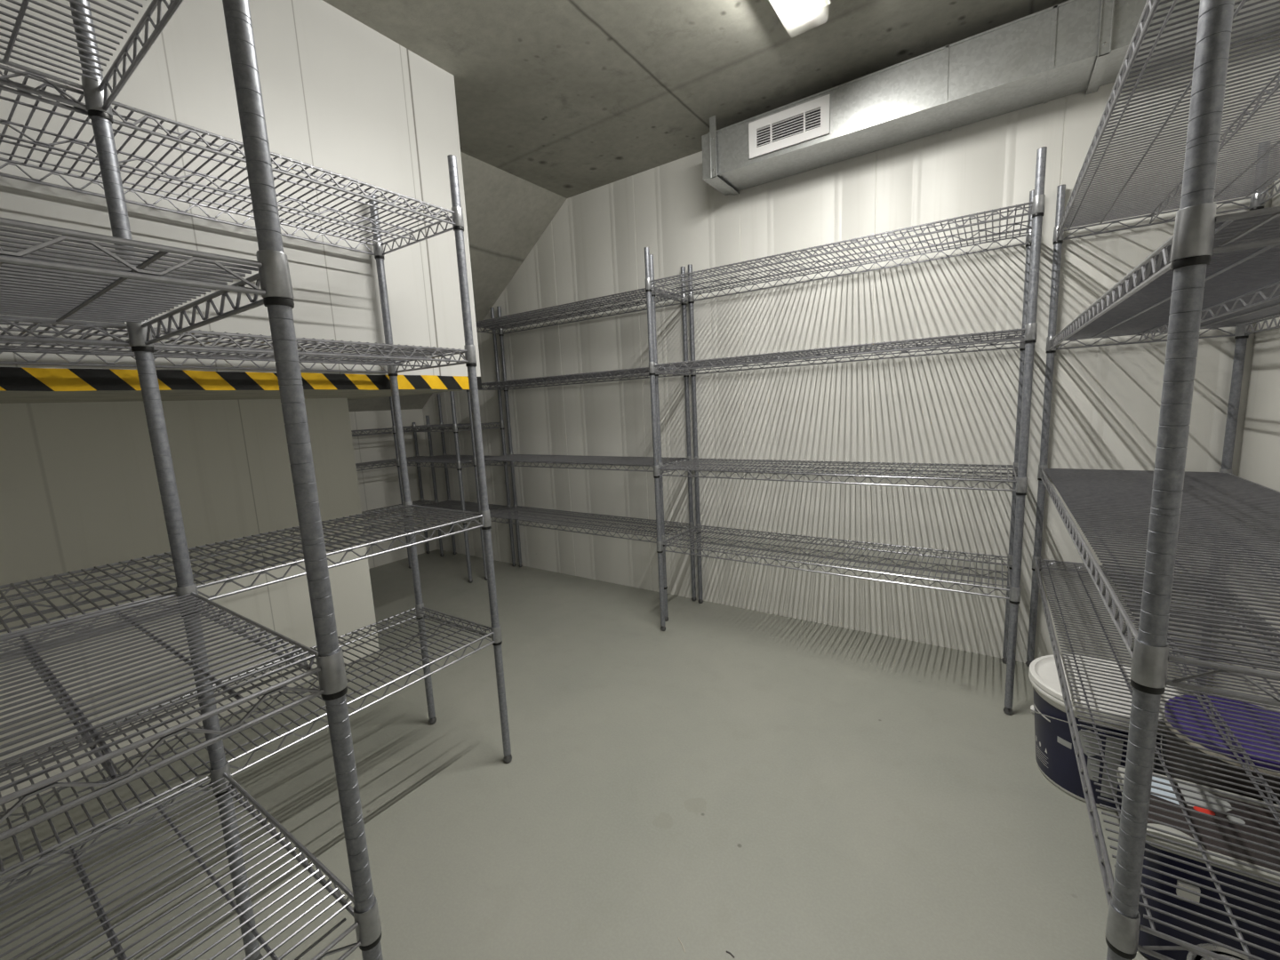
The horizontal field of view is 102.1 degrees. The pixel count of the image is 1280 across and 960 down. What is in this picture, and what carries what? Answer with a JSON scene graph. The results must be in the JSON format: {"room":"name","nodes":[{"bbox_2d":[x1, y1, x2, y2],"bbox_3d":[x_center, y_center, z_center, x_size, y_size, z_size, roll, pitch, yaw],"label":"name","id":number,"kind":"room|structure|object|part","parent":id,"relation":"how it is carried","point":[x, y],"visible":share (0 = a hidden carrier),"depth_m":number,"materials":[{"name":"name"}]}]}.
{"room":"storage room","nodes":[
{"label":"storage room","id":0,"kind":"room"},
{"bbox_2d":[0,397,379,812],"bbox_3d":[-2.309,0.478,1.304,0.080,1.297,3.200,3,10,34],"label":"wall","id":1,"kind":"structure","parent":0,"point":[79,487],"depth_m":1.94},
{"bbox_2d":[0,0,480,403],"bbox_3d":[-2.637,-0.792,1.411,2.388,1.213,3.380,3,10,34],"label":"wall","id":2,"kind":"structure","parent":0,"point":[340,96],"depth_m":1.58,"materials":[{"name":"white paint"}]},
{"bbox_2d":[0,366,481,391],"bbox_3d":[-1.621,-0.166,0.826,0.003,0.055,3.380,3,10,34],"label":"tape","id":3,"kind":"object","parent":2,"relation":"attached to","point":[12,379],"visible":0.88,"depth_m":1.42,"materials":[{"name":"yellow plastic"}]},
{"bbox_2d":[349,408,437,568],"bbox_3d":[-2.566,-0.456,3.566,0.120,2.510,2.275,3,10,34],"label":"wall","id":4,"kind":"structure","parent":0,"point":[379,488],"depth_m":4.22,"materials":[{"name":"white paint"}]},
{"bbox_2d":[347,152,566,411],"bbox_3d":[-1.506,-1.111,3.382,1.783,1.263,1.195,3,10,34],"label":"ceiling","id":5,"kind":"structure","parent":0,"point":[507,213],"depth_m":3.24,"materials":[{"name":"concrete"}]},
{"bbox_2d":[0,549,1184,959],"bbox_3d":[-1.112,1.107,1.438,5.042,0.100,4.815,3,10,34],"label":"floor","id":6,"kind":"structure","parent":0,"point":[748,784],"depth_m":1.56,"materials":[{"name":"grey concrete"}]},
{"bbox_2d":[0,0,383,959],"bbox_3d":[-0.786,0.171,0.677,0.612,1.940,0.463,3,10,34],"label":"wire shelving unit","id":7,"kind":"object","parent":6,"relation":"on","point":[131,292],"visible":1,"depth_m":0.73,"materials":[{"name":"metal"}]},
{"bbox_3d":[-0.824,-0.619,0.561,0.579,0.036,0.422,3,10,34],"label":"wire shelf","id":8,"kind":"part","parent":7,"relation":"part of","materials":[{"name":"metal"}]},
{"bbox_3d":[-0.805,-0.227,0.619,0.579,0.036,0.422,3,10,34],"label":"wire shelf","id":9,"kind":"part","parent":7,"relation":"part of","materials":[{"name":"metal"}]},
{"bbox_3d":[-0.781,0.281,0.693,0.579,0.036,0.422,3,10,34],"label":"wire shelf","id":10,"kind":"part","parent":7,"relation":"part of","materials":[{"name":"metal"}]},
{"bbox_3d":[-0.906,0.115,1.013,0.025,1.909,0.025,3,10,34],"label":"post","id":11,"kind":"part","parent":7,"relation":"part of","materials":[{"name":"grey metal"}]},
{"bbox_3d":[-0.762,0.670,0.751,0.579,0.036,0.422,3,10,34],"label":"wire shelf","id":12,"kind":"part","parent":7,"relation":"part of","materials":[{"name":"metal"}]},
{"bbox_3d":[-0.427,0.140,0.689,0.025,1.909,0.025,3,10,34],"label":"post","id":13,"kind":"part","parent":7,"relation":"part of","materials":[{"name":"grey metal"}]},
{"bbox_2d":[0,64,511,893],"bbox_3d":[-1.100,0.115,1.162,0.465,1.940,1.528,3,10,34],"label":"wire shelving unit","id":14,"kind":"object","parent":6,"relation":"on","point":[390,355],"visible":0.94,"depth_m":1.30,"materials":[{"name":"metal"}]},
{"bbox_3d":[-1.138,-0.674,1.046,0.445,0.036,1.495,3,10,34],"label":"wire shelf","id":15,"kind":"part","parent":14,"relation":"part of","materials":[{"name":"metal"}]},
{"bbox_3d":[-1.119,-0.283,1.103,0.445,0.036,1.495,3,10,34],"label":"wire shelf","id":16,"kind":"part","parent":14,"relation":"part of","materials":[{"name":"metal"}]},
{"bbox_3d":[-1.095,0.225,1.178,0.445,0.036,1.495,3,10,34],"label":"wire shelf","id":17,"kind":"part","parent":14,"relation":"part of","materials":[{"name":"metal"}]},
{"bbox_3d":[-1.076,0.614,1.235,0.445,0.036,1.495,3,10,34],"label":"wire shelf","id":18,"kind":"part","parent":14,"relation":"part of","materials":[{"name":"metal"}]},
{"bbox_3d":[-0.861,-0.016,1.891,0.025,1.909,0.025,3,10,34],"label":"post","id":19,"kind":"part","parent":14,"relation":"part of","materials":[{"name":"grey metal"}]},
{"bbox_3d":[-0.503,0.002,1.649,0.025,1.909,0.025,3,10,34],"label":"post","id":20,"kind":"part","parent":14,"relation":"part of","materials":[{"name":"grey metal"}]},
{"bbox_2d":[351,415,443,556],"bbox_3d":[-2.184,0.160,3.798,0.233,1.190,1.433,3,10,34],"label":"wire shelving unit","id":21,"kind":"object","parent":6,"relation":"on","point":[417,455],"visible":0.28,"depth_m":4.25,"materials":[{"name":"metal"}]},
{"bbox_3d":[-2.208,-0.343,3.724,0.213,0.009,1.400,3,10,34],"label":"wire shelf","id":22,"kind":"part","parent":21,"relation":"part of","materials":[{"name":"metal"}]},
{"bbox_3d":[-2.196,-0.094,3.760,0.213,0.009,1.400,3,10,34],"label":"wire shelf","id":23,"kind":"part","parent":21,"relation":"part of","materials":[{"name":"metal"}]},
{"bbox_3d":[-2.178,0.280,3.815,0.213,0.009,1.400,3,10,34],"label":"wire shelf","id":24,"kind":"part","parent":21,"relation":"part of","materials":[{"name":"metal"}]},
{"bbox_3d":[-1.874,0.065,4.426,0.025,1.109,0.025,3,10,34],"label":"post","id":25,"kind":"part","parent":21,"relation":"part of","materials":[{"name":"grey metal"}]},
{"bbox_3d":[-1.710,0.049,4.311,0.025,1.159,0.025,3,10,34],"label":"post","id":26,"kind":"part","parent":21,"relation":"part of","materials":[{"name":"grey metal"}]},
{"bbox_2d":[389,307,516,583],"bbox_3d":[-1.443,-0.274,3.922,0.770,1.940,0.443,3,10,34],"label":"wire shelving unit","id":27,"kind":"object","parent":6,"relation":"on","point":[444,459],"visible":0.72,"depth_m":3.88,"materials":[{"name":"metal"}]},
{"bbox_3d":[-1.850,0.015,4.002,0.025,1.329,0.025,3,10,34],"label":"post","id":28,"kind":"part","parent":27,"relation":"part of","materials":[{"name":"grey metal"}]},
{"bbox_3d":[-1.620,-0.045,4.336,0.025,1.329,0.025,3,10,34],"label":"post","id":29,"kind":"part","parent":27,"relation":"part of","materials":[{"name":"grey metal"}]},
{"bbox_3d":[-1.437,-0.149,3.941,0.737,0.036,0.423,3,10,34],"label":"wire shelf","id":30,"kind":"part","parent":27,"relation":"part of","materials":[{"name":"metal"}]},
{"bbox_3d":[-1.449,-0.399,3.904,0.737,0.036,0.423,3,10,34],"label":"wire shelf","id":31,"kind":"part","parent":27,"relation":"part of","materials":[{"name":"metal"}]},
{"bbox_3d":[-1.254,-0.240,3.547,0.025,1.909,0.025,3,10,34],"label":"post","id":32,"kind":"part","parent":27,"relation":"part of","materials":[{"name":"grey metal"}]},
{"bbox_3d":[-1.419,0.231,3.996,0.737,0.036,0.423,3,10,34],"label":"wire shelf","id":33,"kind":"part","parent":27,"relation":"part of","materials":[{"name":"metal"}]},
{"bbox_3d":[-1.024,-0.300,3.881,0.025,1.909,0.025,3,10,34],"label":"post","id":34,"kind":"part","parent":27,"relation":"part of","materials":[{"name":"grey metal"}]},
{"bbox_2d":[466,254,696,621],"bbox_3d":[-0.434,-0.231,3.300,1.546,1.940,0.361,3,10,34],"label":"wire shelving unit","id":35,"kind":"object","parent":6,"relation":"on","point":[502,324],"visible":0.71,"depth_m":3.15,"materials":[{"name":"metal"}]},
{"bbox_3d":[-1.152,-0.251,3.589,0.025,1.909,0.025,3,10,34],"label":"post","id":36,"kind":"part","parent":35,"relation":"part of","materials":[{"name":"silver metal"}]},
{"bbox_3d":[-0.969,-0.299,3.856,0.025,1.909,0.025,3,10,34],"label":"post","id":37,"kind":"part","parent":35,"relation":"part of","materials":[{"name":"grey metal"}]},
{"bbox_3d":[-0.453,-0.629,3.242,1.513,0.036,0.341,3,10,34],"label":"wire shelf","id":38,"kind":"part","parent":35,"relation":"part of","materials":[{"name":"metal"}]},
{"bbox_3d":[-0.472,-1.020,3.185,1.513,0.036,0.341,3,10,34],"label":"wire shelf","id":39,"kind":"part","parent":35,"relation":"part of","materials":[{"name":"metal"}]},
{"bbox_3d":[-0.429,-0.121,3.317,1.513,0.036,0.341,3,10,34],"label":"wire shelf","id":40,"kind":"part","parent":35,"relation":"part of","materials":[{"name":"metal"}]},
{"bbox_3d":[-0.410,0.268,3.374,1.513,0.036,0.341,3,10,34],"label":"wire shelf","id":41,"kind":"part","parent":35,"relation":"part of","materials":[{"name":"metal"}]},
{"bbox_3d":[0.099,-0.187,2.741,0.025,1.909,0.025,3,10,34],"label":"post","id":42,"kind":"part","parent":35,"relation":"part of","materials":[{"name":"grey metal"}]},
{"bbox_3d":[0.283,-0.235,3.009,0.025,1.909,0.025,3,10,34],"label":"post","id":43,"kind":"part","parent":35,"relation":"part of","materials":[{"name":"silver metal"}]},
{"bbox_2d":[644,146,1047,714],"bbox_3d":[0.819,-0.155,2.375,1.533,1.940,0.463,3,10,34],"label":"wire shelving unit","id":44,"kind":"object","parent":6,"relation":"on","point":[1028,338],"visible":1,"depth_m":2.19,"materials":[{"name":"metal"}]},
{"bbox_3d":[0.078,-0.168,2.618,0.025,1.909,0.025,3,10,34],"label":"post","id":45,"kind":"part","parent":44,"relation":"part of","materials":[{"name":"grey metal"}]},
{"bbox_3d":[0.319,-0.231,2.969,0.025,1.909,0.025,3,10,34],"label":"post","id":46,"kind":"part","parent":44,"relation":"part of","materials":[{"name":"silver metal"}]},
{"bbox_3d":[0.843,0.344,2.448,1.500,0.036,0.443,3,10,34],"label":"wire shelf","id":47,"kind":"part","parent":44,"relation":"part of","materials":[{"name":"metal"}]},
{"bbox_3d":[0.824,-0.045,2.391,1.500,0.036,0.443,3,10,34],"label":"wire shelf","id":48,"kind":"part","parent":44,"relation":"part of","materials":[{"name":"metal"}]},
{"bbox_3d":[0.800,-0.553,2.317,1.500,0.036,0.443,3,10,34],"label":"wire shelf","id":49,"kind":"part","parent":44,"relation":"part of","materials":[{"name":"metal"}]},
{"bbox_3d":[0.781,-0.945,2.259,1.500,0.036,0.443,3,10,34],"label":"wire shelf","id":50,"kind":"part","parent":44,"relation":"part of","materials":[{"name":"metal"}]},
{"bbox_3d":[1.559,-0.167,2.128,0.025,1.909,0.025,3,10,34],"label":"post","id":51,"kind":"part","parent":44,"relation":"part of","materials":[{"name":"silver metal"}]},
{"bbox_3d":[1.319,-0.104,1.778,0.025,1.909,0.025,3,10,34],"label":"post","id":52,"kind":"part","parent":44,"relation":"part of","materials":[{"name":"silver metal"}]},
{"bbox_2d":[1028,654,1183,812],"bbox_3d":[1.385,0.758,1.562,0.354,0.318,0.354,3,10,34],"label":"paint bucket","id":53,"kind":"object","parent":6,"relation":"on","point":[1055,756],"visible":0.55,"depth_m":1.51,"materials":[{"name":"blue plastic"}]},
{"bbox_3d":[1.337,0.717,1.487,0.340,0.078,0.176,3,10,34],"label":"wire handle","id":54,"kind":"part","parent":53,"relation":"part of","materials":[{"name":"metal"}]},
{"bbox_3d":[1.379,0.617,1.541,0.354,0.034,0.354,3,10,34],"label":"lid","id":55,"kind":"part","parent":53,"relation":"part of","materials":[{"name":"white plastic"}]},
{"bbox_2d":[1057,729,1159,799],"bbox_3d":[1.307,0.794,1.453,0.210,0.195,0.048,3,10,34],"label":"print","id":56,"kind":"object","parent":53,"relation":"attached to","point":[1068,774],"depth_m":1.46},
{"bbox_2d":[1025,0,1279,959],"bbox_3d":[1.347,-0.011,1.220,0.543,1.940,1.827,3,10,34],"label":"wire shelving unit","id":57,"kind":"object","parent":6,"relation":"on","point":[1213,272],"visible":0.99,"depth_m":0.95,"materials":[{"name":"metal"}]},
{"bbox_3d":[1.638,-0.166,2.093,0.025,1.909,0.025,3,10,34],"label":"post","id":58,"kind":"part","parent":57,"relation":"part of","materials":[{"name":"silver metal"}]},
{"bbox_3d":[1.371,0.488,1.293,0.502,0.036,1.794,3,10,34],"label":"wire shelf","id":59,"kind":"part","parent":57,"relation":"part of","materials":[{"name":"metal"}]},
{"bbox_3d":[1.353,0.110,1.238,0.502,0.036,1.794,3,10,34],"label":"wire shelf","id":60,"kind":"part","parent":57,"relation":"part of","materials":[{"name":"metal"}]},
{"bbox_3d":[0.633,0.097,0.630,0.025,1.909,0.025,3,10,34],"label":"post","id":61,"kind":"part","parent":57,"relation":"part of","materials":[{"name":"grey metal"}]},
{"bbox_3d":[1.309,-0.797,1.105,0.502,0.036,1.794,3,10,34],"label":"wire shelf","id":62,"kind":"part","parent":57,"relation":"part of","materials":[{"name":"metal"}]},
{"bbox_3d":[1.329,-0.393,1.164,0.502,0.036,1.794,3,10,34],"label":"wire shelf","id":63,"kind":"part","parent":57,"relation":"part of","materials":[{"name":"metal"}]},
{"bbox_3d":[2.060,-0.144,1.807,0.025,1.909,0.025,3,10,34],"label":"post","id":64,"kind":"part","parent":57,"relation":"part of","materials":[{"name":"silver metal"}]},
{"bbox_2d":[1116,767,1279,959],"bbox_3d":[1.237,0.842,1.051,0.392,0.313,0.245,3,10,34],"label":"bucket","id":65,"kind":"object","parent":6,"relation":"on","point":[1145,939],"visible":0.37,"depth_m":1.02,"materials":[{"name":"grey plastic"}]},
{"bbox_2d":[1150,776,1184,807],"bbox_3d":[1.162,0.689,1.157,0.060,0.001,0.093,3,10,34],"label":"print","id":66,"kind":"object","parent":65,"relation":"on","point":[1157,797],"depth_m":1.15},
{"bbox_2d":[1193,806,1215,815],"bbox_3d":[1.188,0.697,1.090,0.032,0.002,0.022,1,9,26],"label":"print","id":67,"kind":"object","parent":65,"relation":"on","point":[1196,808],"depth_m":1.09},
{"bbox_2d":[1177,783,1245,823],"bbox_3d":[1.224,0.693,1.111,0.082,0.001,0.097,3,10,34],"label":"print","id":68,"kind":"object","parent":65,"relation":"on","point":[1184,798],"depth_m":1.11},
{"bbox_3d":[1.231,0.707,1.031,0.356,0.006,0.209,3,10,34],"label":"lid","id":69,"kind":"part","parent":65,"relation":"part of","materials":[{"name":"white plastic"}]},
{"bbox_2d":[1160,694,1279,804],"bbox_3d":[1.425,0.767,1.234,0.272,0.391,0.272,3,10,34],"label":"paint bucket","id":70,"kind":"object","parent":6,"relation":"on","point":[1193,776],"visible":0.38,"depth_m":1.20,"materials":[{"name":"plastic"}]},
{"bbox_3d":[1.370,0.722,1.185,0.137,0.103,0.272,-9,11,-38],"label":"wire handle","id":71,"kind":"part","parent":70,"relation":"part of","materials":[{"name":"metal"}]},
{"bbox_3d":[1.417,0.586,1.207,0.272,0.024,0.272,3,10,34],"label":"lid","id":72,"kind":"part","parent":70,"relation":"part of","materials":[{"name":"purple plastic"}]},
{"bbox_2d":[1186,943,1255,959],"bbox_3d":[0.921,0.905,0.793,0.136,0.294,0.136,3,10,34],"label":"tin can","id":73,"kind":"object","parent":6,"relation":"on","point":[1215,948],"visible":0.62,"depth_m":0.82,"materials":[{"name":"metal"}]},
{"bbox_2d":[322,0,1068,198],"bbox_3d":[-1.238,-1.497,1.056,5.042,0.150,4.815,3,10,34],"label":"ceiling","id":74,"kind":"structure","parent":0,"point":[567,99],"depth_m":2.00,"materials":[{"name":"concrete"}]},
{"bbox_2d":[776,0,831,22],"bbox_3d":[0.237,-1.476,1.260,0.142,0.088,1.198,3,10,34],"label":"ceiling light","id":75,"kind":"object","parent":74,"relation":"attached to","point":[792,10],"visible":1,"depth_m":1.71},
{"bbox_2d":[701,0,1279,195],"bbox_3d":[1.163,-1.546,2.035,1.929,0.265,0.270,3,10,34],"label":"air duct","id":76,"kind":"object","parent":74,"relation":"hanging from","point":[1069,47],"visible":1,"depth_m":1.95,"materials":[{"name":"metal"}]},
{"bbox_2d":[748,94,830,159],"bbox_3d":[0.641,-1.527,2.247,0.353,0.148,0.010,3,10,34],"label":"vent grille","id":77,"kind":"object","parent":76,"relation":"attached to","point":[805,122],"depth_m":2.24,"materials":[{"name":"white metal"}]},
{"bbox_2d":[422,35,1279,694],"bbox_3d":[0.140,-0.527,3.163,5.042,2.510,0.120,3,10,34],"label":"wall","id":78,"kind":"structure","parent":0,"point":[957,408],"depth_m":2.51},
{"bbox_2d":[1212,132,1279,711],"bbox_3d":[0.861,-0.078,-0.130,0.120,2.510,4.575,3,10,34],"label":"wall","id":79,"kind":"structure","parent":0,"point":[1260,456],"depth_m":1.68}
]}

